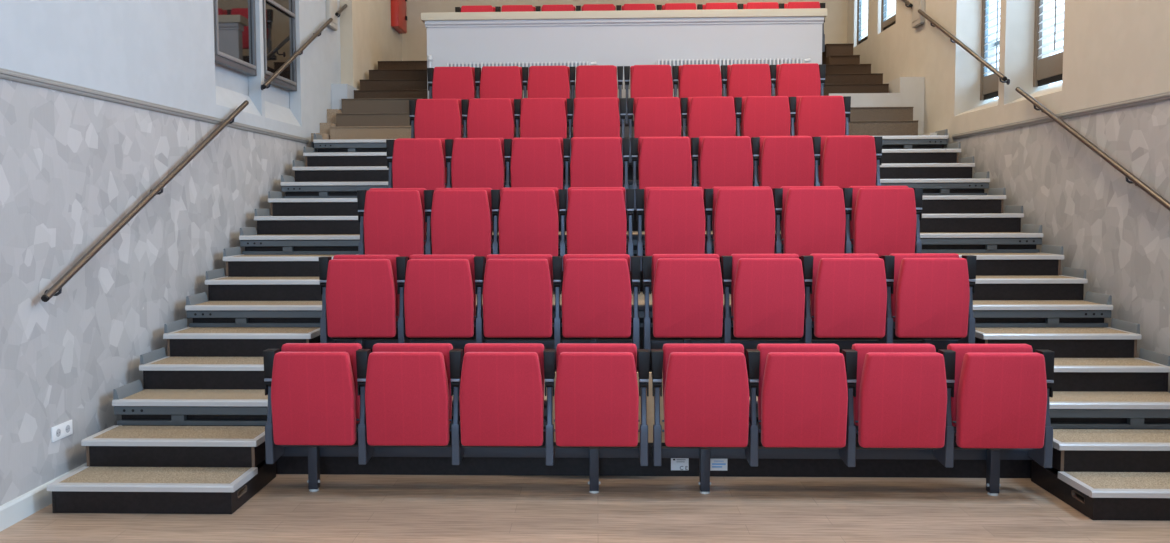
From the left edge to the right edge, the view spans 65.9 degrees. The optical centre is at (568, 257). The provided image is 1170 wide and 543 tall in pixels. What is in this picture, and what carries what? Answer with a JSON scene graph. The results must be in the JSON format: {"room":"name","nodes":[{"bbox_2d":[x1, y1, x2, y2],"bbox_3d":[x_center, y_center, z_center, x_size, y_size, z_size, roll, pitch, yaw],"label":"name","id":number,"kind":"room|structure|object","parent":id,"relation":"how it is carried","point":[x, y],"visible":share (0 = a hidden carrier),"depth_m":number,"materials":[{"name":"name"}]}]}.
{"room":"lecture hall","nodes":[
{"label":"lecture hall","id":0,"kind":"room"},
{"bbox_2d":[0,0,341,505],"bbox_3d":[-3.038,-1.655,3.984,0.120,6.200,13.950,0,3,2],"label":"wall","id":1,"kind":"structure","parent":0,"point":[73,166],"depth_m":5.73,"materials":[{"name":"paint"}]},
{"bbox_2d":[0,462,94,531],"bbox_3d":[-3.043,1.541,1.364,0.022,0.122,8.350,0,3,2],"label":"baseboard","id":2,"kind":"structure","parent":1,"relation":"attached to","point":[27,504],"depth_m":4.87,"materials":[{"name":"white paint"}]},
{"bbox_2d":[41,100,248,301],"bbox_3d":[-2.850,-0.557,6.362,0.099,1.433,2.958,0,3,2],"label":"handrail","id":3,"kind":"object","parent":1,"relation":"attached to","point":[56,289],"visible":1,"depth_m":5.86,"materials":[{"name":"brown metal"}]},
{"bbox_2d":[0,68,308,143],"bbox_3d":[-2.985,-0.883,3.361,0.022,0.053,12.620,0,3,2],"label":"trim","id":4,"kind":"structure","parent":1,"relation":"attached to","point":[6,74],"depth_m":5.91,"materials":[{"name":"grey"}]},
{"bbox_2d":[213,0,332,89],"bbox_3d":[-2.840,-2.850,8.764,0.222,2.567,3.019,0,3,2],"label":"window","id":5,"kind":"structure","parent":1,"relation":"in","point":[234,20],"depth_m":7.95,"materials":[{"name":"grey"}]},
{"bbox_2d":[262,0,296,90],"bbox_3d":[-2.898,-2.925,8.862,0.100,2.430,1.040,0,3,2],"label":"window","id":6,"kind":"structure","parent":1,"relation":"in","point":[279,18],"depth_m":8.97,"materials":[{"name":"grey"}]},
{"bbox_2d":[215,63,289,108],"bbox_3d":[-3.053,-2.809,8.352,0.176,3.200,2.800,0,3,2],"label":"window sill","id":7,"kind":"structure","parent":0,"point":[227,78],"depth_m":8.19,"materials":[{"name":"white paint"}]},
{"bbox_2d":[340,0,401,148],"bbox_3d":[-2.697,-2.140,12.339,0.270,6.200,2.800,0,3,2],"label":"wall","id":8,"kind":"structure","parent":0,"point":[367,36],"depth_m":11.47,"materials":[{"name":"beige paint"}]},
{"bbox_2d":[0,370,1169,542],"bbox_3d":[0.594,1.408,5.500,7.830,0.120,17.250,0,3,2],"label":"floor","id":9,"kind":"structure","parent":0,"point":[346,508],"depth_m":4.85,"materials":[{"name":"brown wood"}]},
{"bbox_2d":[47,459,275,513],"bbox_3d":[-2.312,1.294,5.239,1.026,0.160,0.695,0,3,2],"label":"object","id":10,"kind":"structure","parent":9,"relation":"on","point":[140,490],"depth_m":4.92,"materials":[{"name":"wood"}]},
{"bbox_2d":[81,425,265,466],"bbox_3d":[-2.307,1.126,5.402,1.026,0.160,0.360,0,3,2],"label":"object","id":11,"kind":"structure","parent":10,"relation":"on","point":[116,445],"depth_m":5.25,"materials":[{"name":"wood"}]},
{"bbox_2d":[263,349,649,492],"bbox_3d":[-0.637,0.945,5.218,2.200,0.844,0.242,0,3,2],"label":"frame","id":12,"kind":"object","parent":9,"relation":"on","point":[363,451],"visible":0.89,"depth_m":5.16,"materials":[{"name":"grey"}]},
{"bbox_2d":[271,343,361,444],"bbox_3d":[-1.438,0.781,5.187,0.484,0.553,0.275,0,3,2],"label":"seat","id":13,"kind":"object","parent":12,"relation":"attached to","point":[315,400],"visible":0.88,"depth_m":5.07,"materials":[{"name":"red fabric"}]},
{"bbox_2d":[365,343,452,445],"bbox_3d":[-0.906,0.779,5.170,0.484,0.553,0.275,0,3,2],"label":"seat","id":14,"kind":"object","parent":12,"relation":"attached to","point":[408,398],"visible":0.88,"depth_m":5.05,"materials":[{"name":"red fabric"}]},
{"bbox_2d":[459,343,544,445],"bbox_3d":[-0.373,0.778,5.153,0.484,0.553,0.275,0,3,2],"label":"seat","id":15,"kind":"object","parent":12,"relation":"attached to","point":[501,397],"visible":0.99,"depth_m":5.04,"materials":[{"name":"red fabric"}]},
{"bbox_2d":[554,343,639,446],"bbox_3d":[0.160,0.777,5.136,0.484,0.553,0.275,0,3,2],"label":"seat","id":16,"kind":"object","parent":12,"relation":"attached to","point":[596,397],"visible":1,"depth_m":5.02,"materials":[{"name":"red fabric"}]},
{"bbox_2d":[313,129,947,180],"bbox_3d":[0.634,-1.090,10.083,6.630,0.543,1.302,0,3,2],"label":"platform","id":17,"kind":"object","parent":9,"relation":"on","point":[938,141],"visible":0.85,"depth_m":9.51,"materials":[{"name":"carpet"}]},
{"bbox_2d":[330,61,427,138],"bbox_3d":[-2.125,-1.989,11.831,0.945,1.209,3.790,0,3,2],"label":"carpeted stairs","id":18,"kind":"structure","parent":17,"relation":"on","point":[379,109],"depth_m":10.49,"materials":[{"name":"beige carpet"}]},
{"bbox_2d":[427,66,622,126],"bbox_3d":[-0.484,-1.719,10.206,2.200,0.844,0.242,0,3,2],"label":"frame","id":19,"kind":"object","parent":17,"relation":"on","point":[430,71],"visible":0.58,"depth_m":10.10,"materials":[{"name":"black plastic"}]},
{"bbox_2d":[432,67,475,99],"bbox_3d":[-1.285,-1.877,10.176,0.484,0.553,0.275,0,3,2],"label":"seat","id":20,"kind":"object","parent":19,"relation":"attached to","point":[448,82],"visible":0.59,"depth_m":10.04,"materials":[{"name":"red fabric"}]},
{"bbox_2d":[480,66,522,105],"bbox_3d":[-0.752,-1.878,10.159,0.484,0.553,0.275,0,3,2],"label":"seat","id":21,"kind":"object","parent":19,"relation":"attached to","point":[495,81],"visible":0.56,"depth_m":10.03,"materials":[{"name":"red fabric"}]},
{"bbox_2d":[527,66,569,98],"bbox_3d":[-0.219,-1.879,10.142,0.484,0.553,0.275,0,3,2],"label":"seat","id":22,"kind":"object","parent":19,"relation":"attached to","point":[543,81],"visible":0.69,"depth_m":10.01,"materials":[{"name":"red fabric"}]},
{"bbox_2d":[575,65,617,97],"bbox_3d":[0.313,-1.881,10.125,0.484,0.553,0.275,0,3,2],"label":"seat","id":23,"kind":"object","parent":19,"relation":"attached to","point":[592,81],"visible":0.65,"depth_m":9.99,"materials":[{"name":"red fabric"}]},
{"bbox_2d":[624,64,825,126],"bbox_3d":[1.738,-1.724,10.135,2.230,0.844,0.242,0,3,2],"label":"frame","id":24,"kind":"object","parent":17,"relation":"on","point":[822,67],"visible":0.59,"depth_m":10.04,"materials":[{"name":"black plastic"}]},
{"bbox_2d":[630,65,672,113],"bbox_3d":[0.925,-1.882,10.105,0.484,0.553,0.275,0,3,2],"label":"seat","id":25,"kind":"object","parent":24,"relation":"attached to","point":[645,80],"visible":0.64,"depth_m":9.97,"materials":[{"name":"red fabric"}]},
{"bbox_2d":[678,64,721,110],"bbox_3d":[1.465,-1.883,10.088,0.484,0.553,0.275,0,3,2],"label":"seat","id":26,"kind":"object","parent":24,"relation":"attached to","point":[694,80],"visible":0.58,"depth_m":9.96,"materials":[{"name":"red fabric"}]},
{"bbox_2d":[726,64,770,98],"bbox_3d":[2.006,-1.885,10.071,0.484,0.553,0.275,0,3,2],"label":"seat","id":27,"kind":"object","parent":24,"relation":"attached to","point":[743,80],"visible":0.62,"depth_m":9.94,"materials":[{"name":"red fabric"}]},
{"bbox_2d":[775,63,820,96],"bbox_3d":[2.546,-1.886,10.053,0.484,0.553,0.275,0,3,2],"label":"seat","id":28,"kind":"object","parent":24,"relation":"attached to","point":[803,79],"visible":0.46,"depth_m":9.92,"materials":[{"name":"red fabric"}]},
{"bbox_2d":[656,58,810,133],"bbox_3d":[1.927,-1.828,10.591,1.792,0.996,0.080,0,3,2],"label":"radiator","id":29,"kind":"object","parent":17,"relation":"on","point":[720,62],"visible":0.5,"depth_m":10.55,"materials":[{"name":"grey metal"}]},
{"bbox_2d":[822,43,918,135],"bbox_3d":[3.453,-2.116,11.676,0.875,1.436,3.730,0,3,2],"label":"carpeted stairs","id":30,"kind":"structure","parent":17,"relation":"on","point":[844,73],"depth_m":10.60,"materials":[{"name":"beige carpet"}]},
{"bbox_2d":[280,171,989,231],"bbox_3d":[0.600,-0.550,8.962,6.630,0.543,1.040,0,3,2],"label":"platform","id":31,"kind":"object","parent":9,"relation":"on","point":[980,181],"visible":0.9,"depth_m":8.51,"materials":[{"name":"carpet"}]},
{"bbox_2d":[292,160,388,181],"bbox_3d":[-2.195,-0.869,9.200,1.034,0.227,0.695,0,3,2],"label":"step","id":32,"kind":"structure","parent":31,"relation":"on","point":[302,173],"depth_m":8.87,"materials":[{"name":"black wood"}]},
{"bbox_2d":[303,146,386,166],"bbox_3d":[-2.190,-1.037,9.363,1.034,0.227,0.360,0,3,2],"label":"step","id":33,"kind":"structure","parent":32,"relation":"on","point":[332,159],"depth_m":9.20,"materials":[{"name":"black wood"}]},
{"bbox_2d":[409,98,625,164],"bbox_3d":[-0.514,-1.187,9.216,2.200,0.844,0.242,0,3,2],"label":"frame","id":34,"kind":"object","parent":31,"relation":"on","point":[464,102],"visible":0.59,"depth_m":9.11,"materials":[{"name":"black plastic"}]},
{"bbox_2d":[414,99,462,139],"bbox_3d":[-1.315,-1.345,9.185,0.484,0.553,0.275,0,3,2],"label":"seat","id":35,"kind":"object","parent":34,"relation":"attached to","point":[434,118],"visible":0.58,"depth_m":9.06,"materials":[{"name":"red fabric"}]},
{"bbox_2d":[467,98,514,145],"bbox_3d":[-0.783,-1.346,9.168,0.484,0.553,0.275,0,3,2],"label":"seat","id":36,"kind":"object","parent":34,"relation":"attached to","point":[486,117],"visible":0.67,"depth_m":9.04,"materials":[{"name":"red fabric"}]},
{"bbox_2d":[520,98,566,137],"bbox_3d":[-0.250,-1.347,9.151,0.484,0.553,0.275,0,3,2],"label":"seat","id":37,"kind":"object","parent":34,"relation":"attached to","point":[539,117],"visible":0.71,"depth_m":9.02,"materials":[{"name":"red fabric"}]},
{"bbox_2d":[573,97,619,136],"bbox_3d":[0.283,-1.348,9.134,0.484,0.553,0.275,0,3,2],"label":"seat","id":38,"kind":"object","parent":34,"relation":"attached to","point":[593,117],"visible":0.64,"depth_m":9.01,"materials":[{"name":"red fabric"}]},
{"bbox_2d":[627,96,850,163],"bbox_3d":[1.707,-1.192,9.145,2.230,0.844,0.242,0,3,2],"label":"frame","id":39,"kind":"object","parent":31,"relation":"on","point":[847,99],"visible":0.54,"depth_m":9.04,"materials":[{"name":"black metal"}]},
{"bbox_2d":[634,97,680,138],"bbox_3d":[0.895,-1.350,9.114,0.484,0.553,0.275,0,3,2],"label":"seat","id":40,"kind":"object","parent":39,"relation":"attached to","point":[653,116],"visible":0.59,"depth_m":8.99,"materials":[{"name":"red fabric"}]},
{"bbox_2d":[687,97,735,148],"bbox_3d":[1.435,-1.351,9.097,0.484,0.553,0.275,0,3,2],"label":"seat","id":41,"kind":"object","parent":39,"relation":"attached to","point":[706,116],"visible":0.66,"depth_m":8.97,"materials":[{"name":"red fabric"}]},
{"bbox_2d":[741,96,790,138],"bbox_3d":[1.975,-1.352,9.080,0.484,0.553,0.275,0,3,2],"label":"seat","id":42,"kind":"object","parent":39,"relation":"attached to","point":[760,115],"visible":0.62,"depth_m":8.95,"materials":[{"name":"red fabric"}]},
{"bbox_2d":[794,96,845,136],"bbox_3d":[2.515,-1.353,9.063,0.484,0.553,0.275,0,3,2],"label":"seat","id":43,"kind":"object","parent":39,"relation":"attached to","point":[816,116],"visible":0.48,"depth_m":8.94,"materials":[{"name":"red fabric"}]},
{"bbox_2d":[880,156,974,178],"bbox_3d":[3.396,-0.882,9.021,1.045,0.227,0.695,0,3,2],"label":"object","id":44,"kind":"structure","parent":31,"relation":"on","point":[962,170],"depth_m":8.69,"materials":[{"name":"black wood"}]},
{"bbox_2d":[882,142,960,163],"bbox_3d":[3.401,-1.050,9.184,1.045,0.227,0.360,0,3,2],"label":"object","id":45,"kind":"structure","parent":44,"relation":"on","point":[951,154],"depth_m":9.02,"materials":[{"name":"black wood"}]},
{"bbox_2d":[239,224,1042,290],"bbox_3d":[0.569,-0.018,7.971,6.630,0.543,1.040,0,3,2],"label":"platform","id":46,"kind":"object","parent":9,"relation":"on","point":[1025,241],"visible":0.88,"depth_m":7.53,"materials":[{"name":"carpet"}]},
{"bbox_2d":[254,209,359,234],"bbox_3d":[-2.225,-0.337,8.209,1.034,0.227,0.695,0,3,2],"label":"step","id":47,"kind":"structure","parent":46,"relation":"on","point":[267,224],"depth_m":7.88,"materials":[{"name":"black wood"}]},
{"bbox_2d":[268,191,357,215],"bbox_3d":[-2.220,-0.505,8.372,1.034,0.227,0.360,0,3,2],"label":"step","id":48,"kind":"structure","parent":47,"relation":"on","point":[280,206],"depth_m":8.21,"materials":[{"name":"black wood"}]},
{"bbox_2d":[386,138,629,210],"bbox_3d":[-0.544,-0.654,8.225,2.200,0.844,0.242,0,3,2],"label":"frame","id":49,"kind":"object","parent":46,"relation":"on","point":[566,141],"visible":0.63,"depth_m":8.12,"materials":[{"name":"black metal"}]},
{"bbox_2d":[392,138,446,190],"bbox_3d":[-1.346,-0.812,8.194,0.484,0.553,0.275,0,3,2],"label":"seat","id":50,"kind":"object","parent":49,"relation":"attached to","point":[416,162],"visible":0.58,"depth_m":8.07,"materials":[{"name":"red fabric"}]},
{"bbox_2d":[451,138,504,197],"bbox_3d":[-0.813,-0.814,8.177,0.484,0.553,0.275,0,3,2],"label":"seat","id":51,"kind":"object","parent":49,"relation":"attached to","point":[475,162],"visible":0.74,"depth_m":8.05,"materials":[{"name":"red fabric"}]},
{"bbox_2d":[510,137,563,188],"bbox_3d":[-0.280,-0.815,8.160,0.484,0.553,0.275,0,3,2],"label":"seat","id":52,"kind":"object","parent":49,"relation":"attached to","point":[537,161],"visible":0.76,"depth_m":8.03,"materials":[{"name":"red fabric"}]},
{"bbox_2d":[570,137,622,186],"bbox_3d":[0.252,-0.816,8.143,0.484,0.553,0.275,0,3,2],"label":"seat","id":53,"kind":"object","parent":49,"relation":"attached to","point":[595,161],"visible":0.7,"depth_m":8.02,"materials":[{"name":"red fabric"}]},
{"bbox_2d":[631,136,882,210],"bbox_3d":[1.677,-0.659,8.154,2.230,0.844,0.242,0,3,2],"label":"frame","id":54,"kind":"object","parent":46,"relation":"on","point":[755,141],"visible":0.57,"depth_m":8.05,"materials":[{"name":"black metal"}]},
{"bbox_2d":[638,137,691,188],"bbox_3d":[0.864,-0.817,8.124,0.484,0.553,0.275,0,3,2],"label":"seat","id":55,"kind":"object","parent":54,"relation":"attached to","point":[662,161],"visible":0.79,"depth_m":8.00,"materials":[{"name":"red fabric"}]},
{"bbox_2d":[698,136,752,197],"bbox_3d":[1.404,-0.819,8.107,0.484,0.553,0.275,0,3,2],"label":"seat","id":56,"kind":"object","parent":54,"relation":"attached to","point":[723,161],"visible":0.72,"depth_m":7.98,"materials":[{"name":"red fabric"}]},
{"bbox_2d":[758,136,814,188],"bbox_3d":[1.944,-0.820,8.089,0.484,0.553,0.275,0,3,2],"label":"seat","id":57,"kind":"object","parent":54,"relation":"attached to","point":[783,160],"visible":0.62,"depth_m":7.97,"materials":[{"name":"red fabric"}]},
{"bbox_2d":[818,135,876,187],"bbox_3d":[2.485,-0.821,8.072,0.484,0.553,0.275,0,3,2],"label":"seat","id":58,"kind":"object","parent":54,"relation":"attached to","point":[846,161],"visible":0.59,"depth_m":7.95,"materials":[{"name":"red fabric"}]},
{"bbox_2d":[920,206,1023,232],"bbox_3d":[3.366,-0.349,8.031,1.045,0.227,0.695,0,3,2],"label":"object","id":59,"kind":"structure","parent":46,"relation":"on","point":[1009,221],"depth_m":7.70,"materials":[{"name":"black wood"}]},
{"bbox_2d":[919,188,1005,213],"bbox_3d":[3.371,-0.517,8.194,1.045,0.227,0.360,0,3,2],"label":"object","id":60,"kind":"structure","parent":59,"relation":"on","point":[992,202],"depth_m":8.03,"materials":[{"name":"black wood"}]},
{"bbox_2d":[112,371,1169,477],"bbox_3d":[0.508,1.047,5.990,6.630,0.543,1.040,0,3,2],"label":"platform","id":61,"kind":"object","parent":9,"relation":"on","point":[137,406],"visible":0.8,"depth_m":5.56,"materials":[{"name":"metal"}]},
{"bbox_2d":[139,347,264,388],"bbox_3d":[-2.286,0.728,6.228,1.034,0.227,0.695,0,3,2],"label":"step","id":62,"kind":"structure","parent":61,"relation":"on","point":[160,371],"depth_m":5.91,"materials":[{"name":"black wood"}]},
{"bbox_2d":[163,318,319,356],"bbox_3d":[-2.281,0.560,6.391,1.034,0.227,0.360,0,3,2],"label":"step","id":63,"kind":"structure","parent":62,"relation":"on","point":[182,340],"depth_m":6.24,"materials":[{"name":"black wood"}]},
{"bbox_2d":[319,256,640,348],"bbox_3d":[-0.606,0.410,6.244,2.200,0.844,0.242,0,3,2],"label":"frame","id":64,"kind":"object","parent":61,"relation":"on","point":[401,261],"visible":0.77,"depth_m":6.15,"materials":[{"name":"black metal"}]},
{"bbox_2d":[326,255,398,336],"bbox_3d":[-1.407,0.260,6.214,0.484,0.553,0.275,0,3,2],"label":"seat","id":65,"kind":"object","parent":64,"relation":"attached to","point":[362,298],"visible":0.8,"depth_m":6.10,"materials":[{"name":"red fabric"}]},
{"bbox_2d":[404,254,475,336],"bbox_3d":[-0.874,0.259,6.197,0.484,0.553,0.275,0,3,2],"label":"seat","id":66,"kind":"object","parent":64,"relation":"attached to","point":[440,296],"visible":0.91,"depth_m":6.08,"materials":[{"name":"red fabric"}]},
{"bbox_2d":[483,254,553,337],"bbox_3d":[-0.341,0.258,6.180,0.484,0.553,0.275,0,3,2],"label":"seat","id":67,"kind":"object","parent":64,"relation":"attached to","point":[517,288],"visible":0.99,"depth_m":6.06,"materials":[{"name":"red fabric"}]},
{"bbox_2d":[561,254,631,337],"bbox_3d":[0.192,0.257,6.163,0.484,0.553,0.275,0,3,2],"label":"seat","id":68,"kind":"object","parent":64,"relation":"attached to","point":[596,288],"visible":1,"depth_m":6.04,"materials":[{"name":"red fabric"}]},
{"bbox_2d":[552,372,664,442],"bbox_3d":[0.244,0.903,5.457,0.735,0.425,0.021,0,3,2],"label":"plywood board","id":69,"kind":"object","parent":61,"relation":"attached to","point":[650,399],"visible":0.02,"depth_m":5.44,"materials":[{"name":"brown wood"}]},
{"bbox_2d":[642,255,976,350],"bbox_3d":[1.616,0.406,6.173,2.230,0.844,0.242,0,3,2],"label":"frame","id":70,"kind":"object","parent":61,"relation":"on","point":[889,260],"visible":0.7,"depth_m":6.09,"materials":[{"name":"black metal"}]},
{"bbox_2d":[651,254,722,337],"bbox_3d":[0.803,0.255,6.143,0.484,0.553,0.275,0,3,2],"label":"seat","id":71,"kind":"object","parent":70,"relation":"attached to","point":[687,289],"visible":1,"depth_m":6.03,"materials":[{"name":"red fabric"}]},
{"bbox_2d":[731,254,804,337],"bbox_3d":[1.343,0.254,6.126,0.484,0.553,0.275,0,3,2],"label":"seat","id":72,"kind":"object","parent":70,"relation":"attached to","point":[768,290],"visible":0.9,"depth_m":6.01,"materials":[{"name":"red fabric"}]},
{"bbox_2d":[810,254,886,337],"bbox_3d":[1.884,0.253,6.109,0.484,0.553,0.275,0,3,2],"label":"seat","id":73,"kind":"object","parent":70,"relation":"attached to","point":[848,298],"visible":0.87,"depth_m":5.99,"materials":[{"name":"red fabric"}]},
{"bbox_2d":[890,253,969,337],"bbox_3d":[2.424,0.252,6.091,0.484,0.553,0.275,0,3,2],"label":"seat","id":74,"kind":"object","parent":70,"relation":"attached to","point":[930,298],"visible":0.83,"depth_m":5.97,"materials":[{"name":"red fabric"}]},
{"bbox_2d":[1053,348,1169,391],"bbox_3d":[3.305,0.715,6.049,1.045,0.227,0.695,0,3,2],"label":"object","id":75,"kind":"structure","parent":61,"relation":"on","point":[1149,372],"depth_m":5.72,"materials":[{"name":"black wood"}]},
{"bbox_2d":[975,318,1141,357],"bbox_3d":[3.310,0.547,6.213,1.045,0.227,0.360,0,3,2],"label":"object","id":76,"kind":"structure","parent":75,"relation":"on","point":[1119,340],"depth_m":6.05,"materials":[{"name":"black wood"}]},
{"bbox_2d":[185,291,1112,369],"bbox_3d":[0.539,0.514,6.980,6.630,0.543,1.040,0,3,2],"label":"platform","id":77,"kind":"object","parent":9,"relation":"on","point":[1091,312],"visible":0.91,"depth_m":6.53,"materials":[{"name":"carpet"}]},
{"bbox_2d":[205,268,321,300],"bbox_3d":[-2.255,0.195,7.219,1.034,0.227,0.695,0,3,2],"label":"step","id":78,"kind":"structure","parent":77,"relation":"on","point":[220,287],"depth_m":6.89,"materials":[{"name":"black wood"}]},
{"bbox_2d":[223,247,357,276],"bbox_3d":[-2.251,0.028,7.382,1.034,0.227,0.360,0,3,2],"label":"step","id":79,"kind":"structure","parent":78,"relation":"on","point":[237,265],"depth_m":7.23,"materials":[{"name":"black wood"}]},
{"bbox_2d":[357,189,634,270],"bbox_3d":[-0.575,-0.122,7.234,2.200,0.844,0.242,0,3,2],"label":"frame","id":80,"kind":"object","parent":77,"relation":"on","point":[361,194],"visible":0.56,"depth_m":7.12,"materials":[{"name":"black metal"}]},
{"bbox_2d":[363,188,426,257],"bbox_3d":[-1.376,-0.280,7.204,0.484,0.553,0.275,0,3,2],"label":"seat","id":81,"kind":"object","parent":80,"relation":"attached to","point":[394,223],"visible":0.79,"depth_m":7.08,"materials":[{"name":"red fabric"}]},
{"bbox_2d":[431,188,492,257],"bbox_3d":[-0.844,-0.281,7.187,0.484,0.553,0.275,0,3,2],"label":"seat","id":82,"kind":"object","parent":80,"relation":"attached to","point":[461,218],"visible":0.88,"depth_m":7.07,"materials":[{"name":"red fabric"}]},
{"bbox_2d":[498,187,559,255],"bbox_3d":[-0.311,-0.282,7.170,0.484,0.553,0.275,0,3,2],"label":"seat","id":83,"kind":"object","parent":80,"relation":"attached to","point":[528,222],"visible":0.93,"depth_m":7.05,"materials":[{"name":"red fabric"}]},
{"bbox_2d":[566,187,626,253],"bbox_3d":[0.222,-0.284,7.153,0.484,0.553,0.275,0,3,2],"label":"seat","id":84,"kind":"object","parent":80,"relation":"attached to","point":[596,222],"visible":0.93,"depth_m":7.03,"materials":[{"name":"red fabric"}]},
{"bbox_2d":[635,188,922,270],"bbox_3d":[1.646,-0.127,7.163,2.230,0.844,0.242,0,3,2],"label":"frame","id":85,"kind":"object","parent":77,"relation":"on","point":[777,192],"visible":0.52,"depth_m":7.06,"materials":[{"name":"black metal"}]},
{"bbox_2d":[643,187,705,255],"bbox_3d":[0.834,-0.285,7.133,0.484,0.553,0.275,0,3,2],"label":"seat","id":86,"kind":"object","parent":85,"relation":"attached to","point":[674,217],"visible":0.98,"depth_m":7.01,"materials":[{"name":"red fabric"}]},
{"bbox_2d":[712,186,774,256],"bbox_3d":[1.374,-0.286,7.116,0.484,0.553,0.275,0,3,2],"label":"seat","id":87,"kind":"object","parent":85,"relation":"attached to","point":[743,218],"visible":0.88,"depth_m":7.00,"materials":[{"name":"red fabric"}]},
{"bbox_2d":[780,186,845,256],"bbox_3d":[1.914,-0.287,7.099,0.484,0.553,0.275,0,3,2],"label":"seat","id":88,"kind":"object","parent":85,"relation":"attached to","point":[813,221],"visible":0.83,"depth_m":6.98,"materials":[{"name":"red fabric"}]},
{"bbox_2d":[849,186,916,256],"bbox_3d":[2.454,-0.289,7.081,0.484,0.553,0.275,0,3,2],"label":"seat","id":89,"kind":"object","parent":85,"relation":"attached to","point":[884,219],"visible":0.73,"depth_m":6.96,"materials":[{"name":"red fabric"}]},
{"bbox_2d":[973,267,1087,299],"bbox_3d":[3.336,0.183,7.040,1.045,0.227,0.695,0,3,2],"label":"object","id":90,"kind":"structure","parent":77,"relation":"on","point":[1069,285],"depth_m":6.71,"materials":[{"name":"black wood"}]},
{"bbox_2d":[956,245,1063,274],"bbox_3d":[3.340,0.015,7.203,1.045,0.227,0.360,0,3,2],"label":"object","id":91,"kind":"structure","parent":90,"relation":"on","point":[1047,262],"depth_m":7.04,"materials":[{"name":"black wood"}]},
{"bbox_2d":[650,349,1054,495],"bbox_3d":[1.584,0.940,5.147,2.230,0.844,0.242,0,3,2],"label":"frame","id":92,"kind":"object","parent":9,"relation":"on","point":[947,454],"visible":0.8,"depth_m":5.10,"materials":[{"name":"grey"}]},
{"bbox_2d":[662,343,749,446],"bbox_3d":[0.772,0.776,5.117,0.484,0.553,0.275,0,3,2],"label":"seat","id":93,"kind":"object","parent":92,"relation":"attached to","point":[706,398],"visible":1,"depth_m":5.00,"materials":[{"name":"red fabric"}]},
{"bbox_2d":[757,344,847,447],"bbox_3d":[1.312,0.774,5.099,0.484,0.553,0.275,0,3,2],"label":"seat","id":94,"kind":"object","parent":92,"relation":"attached to","point":[803,397],"visible":0.94,"depth_m":4.98,"materials":[{"name":"red fabric"}]},
{"bbox_2d":[852,344,946,447],"bbox_3d":[1.852,0.773,5.082,0.484,0.553,0.275,0,3,2],"label":"seat","id":95,"kind":"object","parent":92,"relation":"attached to","point":[900,401],"visible":0.88,"depth_m":4.97,"materials":[{"name":"red fabric"}]},
{"bbox_2d":[947,344,1046,447],"bbox_3d":[2.392,0.772,5.065,0.484,0.553,0.275,0,3,2],"label":"seat","id":96,"kind":"object","parent":92,"relation":"attached to","point":[999,400],"visible":0.81,"depth_m":4.95,"materials":[{"name":"red fabric"}]},
{"bbox_2d":[1031,461,1169,520],"bbox_3d":[3.271,1.281,5.061,1.037,0.160,0.695,0,3,2],"label":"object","id":97,"kind":"structure","parent":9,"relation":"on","point":[1107,495],"depth_m":4.80,"materials":[{"name":"black wood"}]},
{"bbox_2d":[1033,429,1169,471],"bbox_3d":[3.276,1.113,5.224,1.037,0.160,0.360,0,3,2],"label":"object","id":98,"kind":"structure","parent":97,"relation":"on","point":[1074,450],"depth_m":5.07,"materials":[{"name":"black wood"}]},
{"bbox_2d":[427,23,821,137],"bbox_3d":[0.649,-2.042,10.745,4.660,1.419,0.120,0,3,2],"label":"wall","id":99,"kind":"structure","parent":0,"point":[616,45],"depth_m":10.66,"materials":[{"name":"grey paint"}]},
{"bbox_2d":[421,8,826,23],"bbox_3d":[0.638,-2.861,10.695,4.755,0.089,0.245,0,3,2],"label":"trim","id":100,"kind":"structure","parent":99,"relation":"attached to","point":[807,12],"depth_m":10.57,"materials":[{"name":"beige"}]},
{"bbox_2d":[425,17,823,27],"bbox_3d":[0.644,-2.780,10.689,4.687,0.070,0.165,0,3,2],"label":"trim","id":101,"kind":"structure","parent":99,"relation":"on","point":[734,20],"depth_m":10.62,"materials":[{"name":"grey paint"}]},
{"bbox_2d":[402,0,847,291],"bbox_3d":[0.899,-2.235,13.722,7.370,6.200,0.200,0,3,2],"label":"wall","id":102,"kind":"structure","parent":0,"point":[414,42],"depth_m":13.58,"materials":[{"name":"beige paint"}]},
{"bbox_2d":[847,0,1169,392],"bbox_3d":[4.103,-1.752,5.154,0.420,6.200,16.750,0,3,2],"label":"wall","id":103,"kind":"structure","parent":0,"point":[1106,226],"depth_m":7.04,"materials":[{"name":"paint"}]},
{"bbox_2d":[829,77,924,134],"bbox_3d":[3.566,-1.783,11.919,1.082,0.741,3.260,0,3,2],"label":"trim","id":104,"kind":"structure","parent":103,"relation":"attached to","point":[903,91],"depth_m":10.29,"materials":[{"name":"white paint"}]},
{"bbox_2d":[980,0,1000,99],"bbox_3d":[4.366,-2.831,8.842,0.224,2.435,1.090,0,3,2],"label":"window","id":105,"kind":"structure","parent":103,"relation":"in","point":[989,84],"depth_m":9.30,"materials":[{"name":"brown"}]},
{"bbox_2d":[1033,0,1063,86],"bbox_3d":[4.330,-2.759,7.694,0.224,2.445,1.090,0,3,2],"label":"window","id":106,"kind":"structure","parent":103,"relation":"in","point":[1047,70],"depth_m":8.08,"materials":[{"name":"brown"}]},
{"bbox_2d":[952,91,1169,139],"bbox_3d":[3.819,-0.898,3.143,0.022,0.053,12.620,0,3,2],"label":"trim","id":107,"kind":"structure","parent":103,"relation":"attached to","point":[1164,96],"depth_m":6.99,"materials":[{"name":"grey"}]},
{"bbox_2d":[1015,87,1169,210],"bbox_3d":[3.878,-0.550,6.168,0.099,1.670,3.458,0,3,2],"label":"handrail","id":108,"kind":"object","parent":103,"relation":"attached to","point":[1128,175],"visible":1,"depth_m":6.53,"materials":[{"name":"brown metal"}]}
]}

